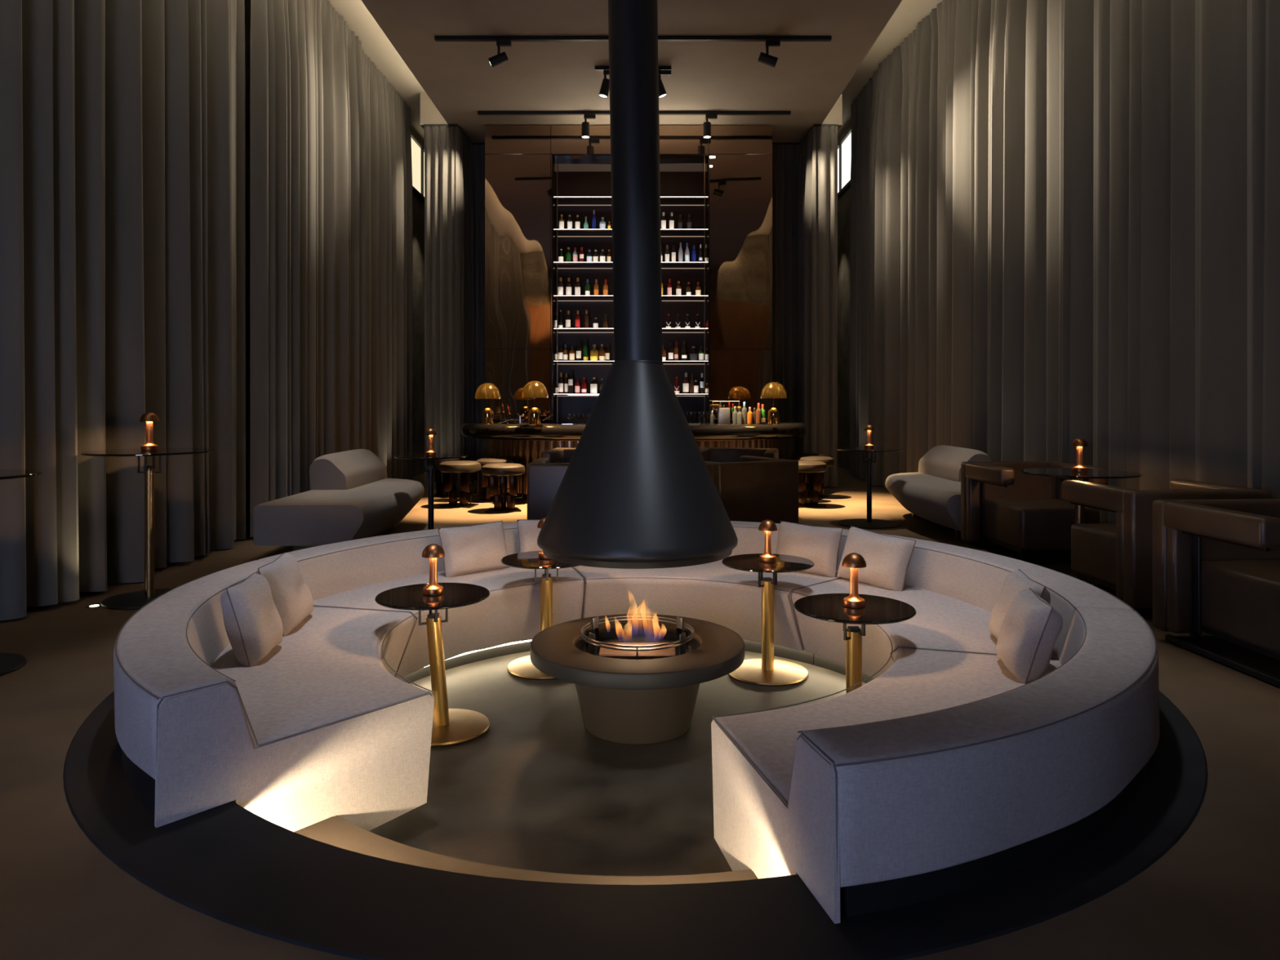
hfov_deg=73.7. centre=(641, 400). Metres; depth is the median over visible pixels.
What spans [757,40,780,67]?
track spotlight
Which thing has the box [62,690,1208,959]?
floor
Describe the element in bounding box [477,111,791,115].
track
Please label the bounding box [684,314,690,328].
bottle
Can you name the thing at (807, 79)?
ceiling
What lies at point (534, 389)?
table lamp
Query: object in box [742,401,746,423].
bottle
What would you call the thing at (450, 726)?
cocktail table
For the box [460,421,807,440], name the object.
countertop
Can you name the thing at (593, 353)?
bottle
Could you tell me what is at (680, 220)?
bottle
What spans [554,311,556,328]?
bottle
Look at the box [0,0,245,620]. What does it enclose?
curtain
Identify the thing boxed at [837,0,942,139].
ceiling
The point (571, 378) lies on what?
bottle
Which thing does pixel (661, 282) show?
bottle
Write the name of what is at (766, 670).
cocktail table
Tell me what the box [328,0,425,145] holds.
ceiling
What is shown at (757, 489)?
armchair
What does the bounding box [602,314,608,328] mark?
bottle
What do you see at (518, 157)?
wall
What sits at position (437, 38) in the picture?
track
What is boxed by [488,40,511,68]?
track spotlight
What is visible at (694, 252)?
bottle
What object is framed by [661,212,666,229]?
bottle
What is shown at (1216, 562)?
armchair
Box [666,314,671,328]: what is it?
bottle
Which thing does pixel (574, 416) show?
glass
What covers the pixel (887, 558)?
cushion
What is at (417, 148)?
window
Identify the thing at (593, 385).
bottle
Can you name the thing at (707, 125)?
track spotlight
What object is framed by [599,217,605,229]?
bottle
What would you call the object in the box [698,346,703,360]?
bottle
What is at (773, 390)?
table lamp
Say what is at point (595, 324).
bottle
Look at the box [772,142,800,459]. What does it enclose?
curtain
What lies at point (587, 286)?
bottle
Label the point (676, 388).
bottle
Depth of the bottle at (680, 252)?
11.39 m
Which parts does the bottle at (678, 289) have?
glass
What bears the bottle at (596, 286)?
on the shelving
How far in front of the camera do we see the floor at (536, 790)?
3.35 m
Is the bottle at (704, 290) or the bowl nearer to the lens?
the bowl
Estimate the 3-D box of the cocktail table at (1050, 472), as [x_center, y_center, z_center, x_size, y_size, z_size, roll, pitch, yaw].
[2.990,0.842,5.830,0.740,0.714,0.740,0,0,0]
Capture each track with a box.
[434,35,831,41]
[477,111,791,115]
[595,66,671,71]
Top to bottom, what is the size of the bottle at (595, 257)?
0.186 m
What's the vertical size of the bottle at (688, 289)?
0.194 m
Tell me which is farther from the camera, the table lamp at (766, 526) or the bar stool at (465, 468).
the bar stool at (465, 468)
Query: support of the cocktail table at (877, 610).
on the floor at (536, 790)
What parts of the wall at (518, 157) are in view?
mirror panel, mirror panel, mirror panel, mirror panel, mirror panel, mirror panel, mirror panel, mirror panel, mirror panel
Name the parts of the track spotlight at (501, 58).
arm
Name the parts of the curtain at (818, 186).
rail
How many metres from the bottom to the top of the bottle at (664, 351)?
0.224 m
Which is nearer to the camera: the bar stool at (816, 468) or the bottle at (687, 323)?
the bar stool at (816, 468)
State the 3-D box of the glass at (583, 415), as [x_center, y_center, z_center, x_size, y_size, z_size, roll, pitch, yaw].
[-0.711,0.209,10.380,0.072,0.130,0.072,0,0,0]
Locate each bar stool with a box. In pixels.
[426,457,464,497]
[438,460,481,507]
[474,457,513,502]
[480,462,524,512]
[790,453,826,493]
[795,456,834,499]
[797,460,827,507]
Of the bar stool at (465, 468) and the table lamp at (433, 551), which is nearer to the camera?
the table lamp at (433, 551)
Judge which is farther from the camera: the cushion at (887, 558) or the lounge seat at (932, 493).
the lounge seat at (932, 493)
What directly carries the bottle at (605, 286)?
on the shelving
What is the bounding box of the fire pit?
[529,613,744,744]
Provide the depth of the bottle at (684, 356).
11.39 m
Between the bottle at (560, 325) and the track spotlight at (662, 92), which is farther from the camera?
the bottle at (560, 325)
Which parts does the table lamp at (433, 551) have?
stem, lamp shade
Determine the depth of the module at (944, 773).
2.21 m
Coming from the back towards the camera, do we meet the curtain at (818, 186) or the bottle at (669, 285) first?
the curtain at (818, 186)
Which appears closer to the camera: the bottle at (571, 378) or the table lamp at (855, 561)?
the table lamp at (855, 561)
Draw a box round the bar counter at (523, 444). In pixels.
[460,421,807,499]
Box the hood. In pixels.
[537,0,737,568]
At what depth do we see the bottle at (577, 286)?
11.41 m
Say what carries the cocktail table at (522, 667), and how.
on the floor at (536, 790)
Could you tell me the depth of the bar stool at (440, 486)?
10.65 m
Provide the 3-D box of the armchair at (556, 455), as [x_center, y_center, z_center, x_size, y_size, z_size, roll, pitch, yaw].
[-0.550,0.844,8.620,0.820,0.698,0.800,0,0,6]
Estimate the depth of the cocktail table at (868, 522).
8.29 m
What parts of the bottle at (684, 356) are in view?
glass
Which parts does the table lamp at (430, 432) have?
stem, lamp shade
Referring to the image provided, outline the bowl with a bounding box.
[499,418,524,423]
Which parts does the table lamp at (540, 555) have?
lamp shade, stem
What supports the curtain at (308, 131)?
hanging from the ceiling at (375, 44)
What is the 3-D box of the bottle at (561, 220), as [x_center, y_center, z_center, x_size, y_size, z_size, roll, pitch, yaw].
[-1.072,-2.385,11.418,0.071,0.217,0.072,0,0,-4]
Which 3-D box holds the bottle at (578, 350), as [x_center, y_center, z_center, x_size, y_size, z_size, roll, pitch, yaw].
[-0.845,-0.669,11.430,0.074,0.279,0.074,0,0,3]
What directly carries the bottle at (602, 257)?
on the shelving
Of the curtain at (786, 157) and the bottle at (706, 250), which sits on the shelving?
the bottle at (706, 250)
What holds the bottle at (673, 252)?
on the shelving
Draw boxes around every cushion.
[220,572,283,666]
[255,552,313,635]
[438,520,509,577]
[516,519,542,552]
[775,520,843,577]
[836,525,915,591]
[988,568,1050,639]
[995,588,1062,684]
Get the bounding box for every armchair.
[527,457,569,519]
[541,448,575,462]
[699,447,778,462]
[704,455,798,523]
[960,461,1107,564]
[1062,479,1273,615]
[1152,498,1279,687]
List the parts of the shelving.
panel, post, panel, tilted panel, shelf, shelf, shelf, shelf, shelf, shelf, shelf, panel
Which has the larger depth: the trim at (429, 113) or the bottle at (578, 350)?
the trim at (429, 113)
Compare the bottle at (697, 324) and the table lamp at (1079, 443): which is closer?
the table lamp at (1079, 443)
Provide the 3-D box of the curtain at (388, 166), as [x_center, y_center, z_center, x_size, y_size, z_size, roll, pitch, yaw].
[-3.359,-1.519,11.225,0.185,5.422,2.250,0,0,0]
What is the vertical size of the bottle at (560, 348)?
0.264 m
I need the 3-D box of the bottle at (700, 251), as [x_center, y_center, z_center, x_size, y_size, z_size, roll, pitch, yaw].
[0.790,-1.967,11.418,0.051,0.256,0.052,0,0,13]
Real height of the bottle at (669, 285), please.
0.240 m
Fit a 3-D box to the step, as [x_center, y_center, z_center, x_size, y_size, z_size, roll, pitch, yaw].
[-0.399,1.435,2.376,1.804,0.150,0.590,0,0,13]
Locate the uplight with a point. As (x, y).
(95, 606)
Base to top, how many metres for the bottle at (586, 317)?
0.256 m
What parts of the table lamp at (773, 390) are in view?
lamp shade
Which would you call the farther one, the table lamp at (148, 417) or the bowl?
the bowl
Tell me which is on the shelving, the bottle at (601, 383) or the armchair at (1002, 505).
the bottle at (601, 383)
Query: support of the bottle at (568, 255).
on the shelving
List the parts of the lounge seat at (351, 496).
leg, seat, backrest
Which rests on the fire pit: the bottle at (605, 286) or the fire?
the fire
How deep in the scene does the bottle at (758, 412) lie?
10.23 m
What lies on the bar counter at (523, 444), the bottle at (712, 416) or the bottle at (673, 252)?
the bottle at (712, 416)
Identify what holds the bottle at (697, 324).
on the shelving
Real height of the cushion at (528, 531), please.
0.294 m
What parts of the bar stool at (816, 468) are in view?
plate, seat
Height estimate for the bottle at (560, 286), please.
0.256 m
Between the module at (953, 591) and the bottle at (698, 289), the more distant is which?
the bottle at (698, 289)
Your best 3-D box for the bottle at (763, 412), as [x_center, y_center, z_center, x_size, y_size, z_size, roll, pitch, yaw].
[1.457,0.157,10.280,0.066,0.235,0.066,0,0,-1]
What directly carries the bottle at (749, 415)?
on the bar counter at (523, 444)
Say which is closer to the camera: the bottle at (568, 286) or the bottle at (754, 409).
the bottle at (754, 409)
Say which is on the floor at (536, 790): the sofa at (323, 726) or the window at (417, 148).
the sofa at (323, 726)
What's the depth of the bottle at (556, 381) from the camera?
11.40 m
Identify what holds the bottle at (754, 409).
on the bar counter at (523, 444)
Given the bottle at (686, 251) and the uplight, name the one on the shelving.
the bottle at (686, 251)
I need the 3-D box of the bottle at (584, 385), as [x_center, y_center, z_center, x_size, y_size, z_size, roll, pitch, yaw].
[-0.772,-0.205,11.442,0.071,0.225,0.072,0,0,4]
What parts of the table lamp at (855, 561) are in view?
lamp shade, stem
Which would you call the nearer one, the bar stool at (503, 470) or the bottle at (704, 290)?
the bar stool at (503, 470)
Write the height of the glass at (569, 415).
0.130 m
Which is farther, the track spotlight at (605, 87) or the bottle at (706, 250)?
the bottle at (706, 250)
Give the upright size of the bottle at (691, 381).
0.271 m
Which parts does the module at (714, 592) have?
seat, backrest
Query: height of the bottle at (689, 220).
0.224 m
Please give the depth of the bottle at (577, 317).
11.39 m
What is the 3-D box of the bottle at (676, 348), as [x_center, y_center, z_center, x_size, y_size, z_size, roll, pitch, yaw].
[0.462,-0.665,11.442,0.060,0.272,0.060,0,0,5]
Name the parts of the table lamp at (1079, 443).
stem, lamp shade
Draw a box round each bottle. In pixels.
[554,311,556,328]
[555,346,558,360]
[555,381,558,393]
[557,277,563,295]
[558,248,564,262]
[558,310,563,328]
[558,342,563,360]
[558,372,564,393]
[559,214,564,229]
[563,344,568,360]
[564,373,568,393]
[565,247,571,262]
[565,277,571,295]
[565,310,571,328]
[567,214,572,229]
[568,346,574,360]
[568,370,573,393]
[573,247,577,262]
[574,214,580,229]
[574,277,580,295]
[574,377,580,393]
[575,310,580,328]
[575,340,581,360]
[579,247,583,262]
[581,377,586,393]
[582,338,587,360]
[583,216,588,229]
[584,310,589,328]
[585,279,590,295]
[586,249,591,262]
[590,344,598,360]
[590,377,597,393]
[591,209,595,229]
[592,249,598,262]
[592,317,598,328]
[593,279,598,295]
[598,343,604,360]
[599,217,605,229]
[600,249,605,262]
[600,378,603,391]
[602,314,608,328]
[603,279,608,295]
[604,342,609,360]
[606,249,611,262]
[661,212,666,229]
[661,282,662,295]
[662,344,666,360]
[664,244,669,262]
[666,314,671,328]
[667,278,671,295]
[668,342,673,360]
[669,212,674,229]
[671,244,675,262]
[674,341,678,360]
[674,376,679,393]
[675,280,681,295]
[675,314,680,328]
[677,213,682,229]
[678,242,683,262]
[681,340,687,360]
[682,372,688,393]
[684,242,689,262]
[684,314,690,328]
[685,282,691,295]
[687,213,691,229]
[689,346,697,360]
[689,373,693,393]
[691,244,696,262]
[693,380,698,393]
[694,314,700,328]
[695,282,701,295]
[698,244,702,262]
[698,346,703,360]
[699,373,704,393]
[703,286,706,295]
[704,244,707,262]
[704,347,707,360]
[705,382,707,393]
[710,410,714,423]
[732,406,737,423]
[737,408,742,423]
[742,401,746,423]
[746,407,752,423]
[752,408,755,423]
[755,403,761,423]
[760,404,765,423]
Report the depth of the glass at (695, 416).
10.35 m
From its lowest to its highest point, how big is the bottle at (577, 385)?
0.217 m
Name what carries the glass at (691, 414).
on the bar counter at (523, 444)
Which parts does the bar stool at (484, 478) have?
plate, seat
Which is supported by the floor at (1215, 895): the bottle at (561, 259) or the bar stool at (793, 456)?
the bar stool at (793, 456)
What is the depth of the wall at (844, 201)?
15.15 m
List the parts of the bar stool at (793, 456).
seat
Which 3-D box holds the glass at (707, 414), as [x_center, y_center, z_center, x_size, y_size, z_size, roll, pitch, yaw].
[0.791,0.199,10.320,0.072,0.150,0.072,0,0,0]
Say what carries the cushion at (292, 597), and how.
on the sofa at (323, 726)
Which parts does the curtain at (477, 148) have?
rail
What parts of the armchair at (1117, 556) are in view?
seat, seat frame, arm, frame, arm post, backrest, arm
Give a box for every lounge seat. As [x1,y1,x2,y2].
[253,448,424,551]
[884,444,991,537]
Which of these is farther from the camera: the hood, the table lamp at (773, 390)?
the table lamp at (773, 390)
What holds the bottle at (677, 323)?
on the shelving
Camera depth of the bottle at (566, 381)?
11.42 m
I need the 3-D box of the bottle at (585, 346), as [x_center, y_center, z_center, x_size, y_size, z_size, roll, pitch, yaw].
[-0.752,-0.681,11.442,0.068,0.302,0.069,0,0,-14]
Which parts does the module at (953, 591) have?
seat, backrest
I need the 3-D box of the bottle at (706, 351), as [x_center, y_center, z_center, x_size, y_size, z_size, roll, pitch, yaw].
[0.867,-0.623,11.418,0.046,0.186,0.046,0,0,-4]
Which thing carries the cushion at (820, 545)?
on the module at (714, 592)
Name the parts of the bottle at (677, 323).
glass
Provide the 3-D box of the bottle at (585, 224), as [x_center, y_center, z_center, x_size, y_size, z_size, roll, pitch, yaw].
[-0.746,-2.373,11.418,0.068,0.194,0.068,0,0,6]
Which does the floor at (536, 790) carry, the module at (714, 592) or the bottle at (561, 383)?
the module at (714, 592)
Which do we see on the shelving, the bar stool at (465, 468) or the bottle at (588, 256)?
the bottle at (588, 256)
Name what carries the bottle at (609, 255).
on the shelving
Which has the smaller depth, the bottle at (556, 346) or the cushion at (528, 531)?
the cushion at (528, 531)
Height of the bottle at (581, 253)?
0.217 m
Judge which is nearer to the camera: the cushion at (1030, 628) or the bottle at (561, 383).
the cushion at (1030, 628)
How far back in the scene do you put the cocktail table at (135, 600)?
5.13 m
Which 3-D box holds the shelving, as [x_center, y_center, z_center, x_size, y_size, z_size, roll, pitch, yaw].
[-0.144,-1.038,11.500,2.092,4.456,0.420,0,0,0]
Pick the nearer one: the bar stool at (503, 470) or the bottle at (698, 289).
the bar stool at (503, 470)
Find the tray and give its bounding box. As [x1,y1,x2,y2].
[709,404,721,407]
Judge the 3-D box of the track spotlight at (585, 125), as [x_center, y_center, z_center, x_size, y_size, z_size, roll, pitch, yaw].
[-0.698,-3.609,11.199,0.182,0.301,0.106,0,0,0]
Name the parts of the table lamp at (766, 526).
stem, lamp shade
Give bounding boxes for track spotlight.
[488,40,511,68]
[581,114,595,138]
[598,70,609,97]
[658,70,671,97]
[702,114,717,138]
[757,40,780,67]
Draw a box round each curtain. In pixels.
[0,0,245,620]
[249,0,365,537]
[361,48,412,479]
[423,124,474,488]
[471,142,484,480]
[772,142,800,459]
[798,124,837,487]
[848,0,1279,523]
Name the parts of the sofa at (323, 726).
backrest, seat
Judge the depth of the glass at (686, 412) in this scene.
10.35 m
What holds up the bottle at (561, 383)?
on the shelving
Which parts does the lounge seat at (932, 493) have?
seat, backrest, leg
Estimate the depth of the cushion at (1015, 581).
3.64 m
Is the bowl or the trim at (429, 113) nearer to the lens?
the bowl
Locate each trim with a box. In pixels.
[420,92,447,129]
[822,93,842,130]
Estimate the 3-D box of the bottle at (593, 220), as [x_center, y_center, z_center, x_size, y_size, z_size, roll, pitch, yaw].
[-0.638,-2.416,11.430,0.051,0.279,0.051,0,0,3]
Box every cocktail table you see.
[0,469,42,675]
[80,447,214,609]
[374,582,489,746]
[394,453,466,529]
[500,551,578,679]
[721,553,814,685]
[793,593,916,693]
[835,446,904,528]
[1020,467,1142,583]
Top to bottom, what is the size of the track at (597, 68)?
0.040 m
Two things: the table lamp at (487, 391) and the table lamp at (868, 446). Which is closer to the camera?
the table lamp at (868, 446)
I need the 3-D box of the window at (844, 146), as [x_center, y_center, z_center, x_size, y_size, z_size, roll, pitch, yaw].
[3.570,-4.175,15.300,0.060,0.940,1.850,0,0,0]
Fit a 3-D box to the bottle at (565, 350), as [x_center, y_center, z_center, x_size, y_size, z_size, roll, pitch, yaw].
[-1.022,-0.646,11.442,0.066,0.233,0.066,0,0,-13]
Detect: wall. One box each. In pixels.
[244,0,424,532]
[484,124,772,457]
[837,121,851,470]
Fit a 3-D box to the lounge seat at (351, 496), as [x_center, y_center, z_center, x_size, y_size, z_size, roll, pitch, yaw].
[-2.467,0.837,7.550,0.934,0.723,2.300,0,0,0]
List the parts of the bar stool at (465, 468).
plate, seat, foot rail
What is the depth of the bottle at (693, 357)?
11.39 m
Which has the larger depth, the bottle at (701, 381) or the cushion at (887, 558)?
the bottle at (701, 381)
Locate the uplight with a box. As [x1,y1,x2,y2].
[85,604,102,608]
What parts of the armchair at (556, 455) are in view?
arm, backrest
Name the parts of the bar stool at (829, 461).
seat, plate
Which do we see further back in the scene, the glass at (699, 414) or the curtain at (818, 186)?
the curtain at (818, 186)
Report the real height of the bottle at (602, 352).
0.232 m
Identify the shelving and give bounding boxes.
[551,154,710,423]
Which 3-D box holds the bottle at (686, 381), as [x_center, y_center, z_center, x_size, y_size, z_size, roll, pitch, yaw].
[0.593,-0.236,11.442,0.086,0.287,0.086,0,0,12]
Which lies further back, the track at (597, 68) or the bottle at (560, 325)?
the bottle at (560, 325)
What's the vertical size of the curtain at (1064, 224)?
5.972 m
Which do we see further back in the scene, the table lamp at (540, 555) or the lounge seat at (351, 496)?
the lounge seat at (351, 496)
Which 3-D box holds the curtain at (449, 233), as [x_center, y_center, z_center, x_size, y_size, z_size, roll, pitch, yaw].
[-2.592,-1.305,12.005,0.414,4.993,0.950,0,0,32]
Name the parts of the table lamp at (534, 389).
lamp shade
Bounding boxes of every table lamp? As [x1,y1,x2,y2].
[139,412,159,451]
[422,543,444,595]
[424,428,437,455]
[475,382,500,424]
[520,381,547,424]
[537,517,550,559]
[758,520,777,563]
[760,382,786,424]
[841,552,866,608]
[863,424,875,448]
[1071,438,1088,472]
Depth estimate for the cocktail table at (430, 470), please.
7.23 m
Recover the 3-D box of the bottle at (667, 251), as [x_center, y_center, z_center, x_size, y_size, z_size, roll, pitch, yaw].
[0.341,-1.964,11.430,0.063,0.248,0.063,0,0,1]
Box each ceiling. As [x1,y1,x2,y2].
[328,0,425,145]
[361,0,902,142]
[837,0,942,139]
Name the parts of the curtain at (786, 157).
rail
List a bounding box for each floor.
[0,466,1279,959]
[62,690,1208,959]
[368,650,866,876]
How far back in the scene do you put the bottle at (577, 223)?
11.42 m
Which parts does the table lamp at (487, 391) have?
lamp shade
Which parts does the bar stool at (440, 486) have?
seat, plate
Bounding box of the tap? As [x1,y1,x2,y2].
[517,413,524,423]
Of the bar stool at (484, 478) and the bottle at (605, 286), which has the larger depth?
the bottle at (605, 286)
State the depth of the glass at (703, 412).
10.35 m
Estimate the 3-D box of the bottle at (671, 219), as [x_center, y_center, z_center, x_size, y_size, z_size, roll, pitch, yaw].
[0.402,-2.400,11.430,0.068,0.248,0.069,0,0,10]
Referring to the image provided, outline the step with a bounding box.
[294,815,758,884]
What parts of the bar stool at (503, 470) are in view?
seat, plate, foot rail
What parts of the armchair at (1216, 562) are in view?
arm post, frame, arm, seat, seat frame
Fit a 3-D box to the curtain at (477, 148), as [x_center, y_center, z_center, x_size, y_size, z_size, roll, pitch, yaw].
[-2.306,-1.303,12.553,0.511,4.986,0.089,0,0,5]
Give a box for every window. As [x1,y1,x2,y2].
[410,131,424,203]
[837,126,851,199]
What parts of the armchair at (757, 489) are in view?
arm, arm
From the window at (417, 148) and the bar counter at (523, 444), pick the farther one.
the window at (417, 148)
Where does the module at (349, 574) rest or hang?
on the floor at (536, 790)
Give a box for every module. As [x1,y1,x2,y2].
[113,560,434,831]
[257,522,585,683]
[572,520,848,664]
[711,607,1159,924]
[788,533,1134,683]
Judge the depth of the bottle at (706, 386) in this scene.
11.40 m
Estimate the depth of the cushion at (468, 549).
5.20 m
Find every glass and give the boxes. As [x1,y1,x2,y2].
[566,413,572,423]
[571,413,576,423]
[575,413,582,423]
[581,413,586,423]
[685,411,688,423]
[688,411,693,423]
[693,411,697,423]
[696,411,702,423]
[701,411,705,423]
[704,411,710,423]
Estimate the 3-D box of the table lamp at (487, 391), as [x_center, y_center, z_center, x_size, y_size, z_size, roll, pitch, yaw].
[-1.830,0.029,10.150,0.300,0.490,0.300,0,0,0]
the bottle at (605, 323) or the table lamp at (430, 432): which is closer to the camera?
the table lamp at (430, 432)
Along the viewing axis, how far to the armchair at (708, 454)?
8.91 m
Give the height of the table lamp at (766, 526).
0.232 m
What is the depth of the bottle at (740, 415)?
10.23 m
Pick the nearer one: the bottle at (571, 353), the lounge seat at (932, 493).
the lounge seat at (932, 493)
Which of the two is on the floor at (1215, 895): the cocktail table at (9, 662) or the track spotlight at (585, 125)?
the cocktail table at (9, 662)
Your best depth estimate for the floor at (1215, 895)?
2.38 m
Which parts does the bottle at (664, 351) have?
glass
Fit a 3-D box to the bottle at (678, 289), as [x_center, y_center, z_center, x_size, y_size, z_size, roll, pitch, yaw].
[0.495,-1.500,11.442,0.074,0.210,0.074,0,0,2]
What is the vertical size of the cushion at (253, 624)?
0.321 m
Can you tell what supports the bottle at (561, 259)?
on the shelving
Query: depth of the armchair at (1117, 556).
4.78 m
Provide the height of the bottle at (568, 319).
0.248 m
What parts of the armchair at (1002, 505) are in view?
arm post, arm, backrest, frame, seat frame, seat, arm post, arm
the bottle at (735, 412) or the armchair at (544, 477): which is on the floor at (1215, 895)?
the armchair at (544, 477)
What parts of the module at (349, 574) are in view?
backrest, seat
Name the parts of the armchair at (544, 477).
arm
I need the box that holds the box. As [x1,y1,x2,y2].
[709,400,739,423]
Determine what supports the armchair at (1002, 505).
on the floor at (1215, 895)
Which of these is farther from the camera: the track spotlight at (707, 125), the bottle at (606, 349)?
the bottle at (606, 349)
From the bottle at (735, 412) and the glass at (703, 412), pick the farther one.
the glass at (703, 412)
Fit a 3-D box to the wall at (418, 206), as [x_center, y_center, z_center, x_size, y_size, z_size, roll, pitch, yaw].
[-3.670,-1.800,7.500,0.100,6.400,18.200,0,0,0]
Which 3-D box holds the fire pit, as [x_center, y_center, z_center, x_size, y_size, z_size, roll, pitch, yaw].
[-0.020,1.280,4.000,0.996,0.460,0.996,0,0,9]
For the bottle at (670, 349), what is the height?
0.256 m
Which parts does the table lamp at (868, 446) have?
stem, lamp shade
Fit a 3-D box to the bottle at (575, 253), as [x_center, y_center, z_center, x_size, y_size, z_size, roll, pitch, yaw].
[-0.892,-1.948,11.442,0.066,0.217,0.066,0,0,-8]
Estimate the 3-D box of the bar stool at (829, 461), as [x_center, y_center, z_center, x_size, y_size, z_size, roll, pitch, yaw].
[2.149,0.944,10.600,0.480,0.511,0.480,0,0,27]
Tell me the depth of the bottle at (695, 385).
11.40 m
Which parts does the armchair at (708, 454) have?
arm, arm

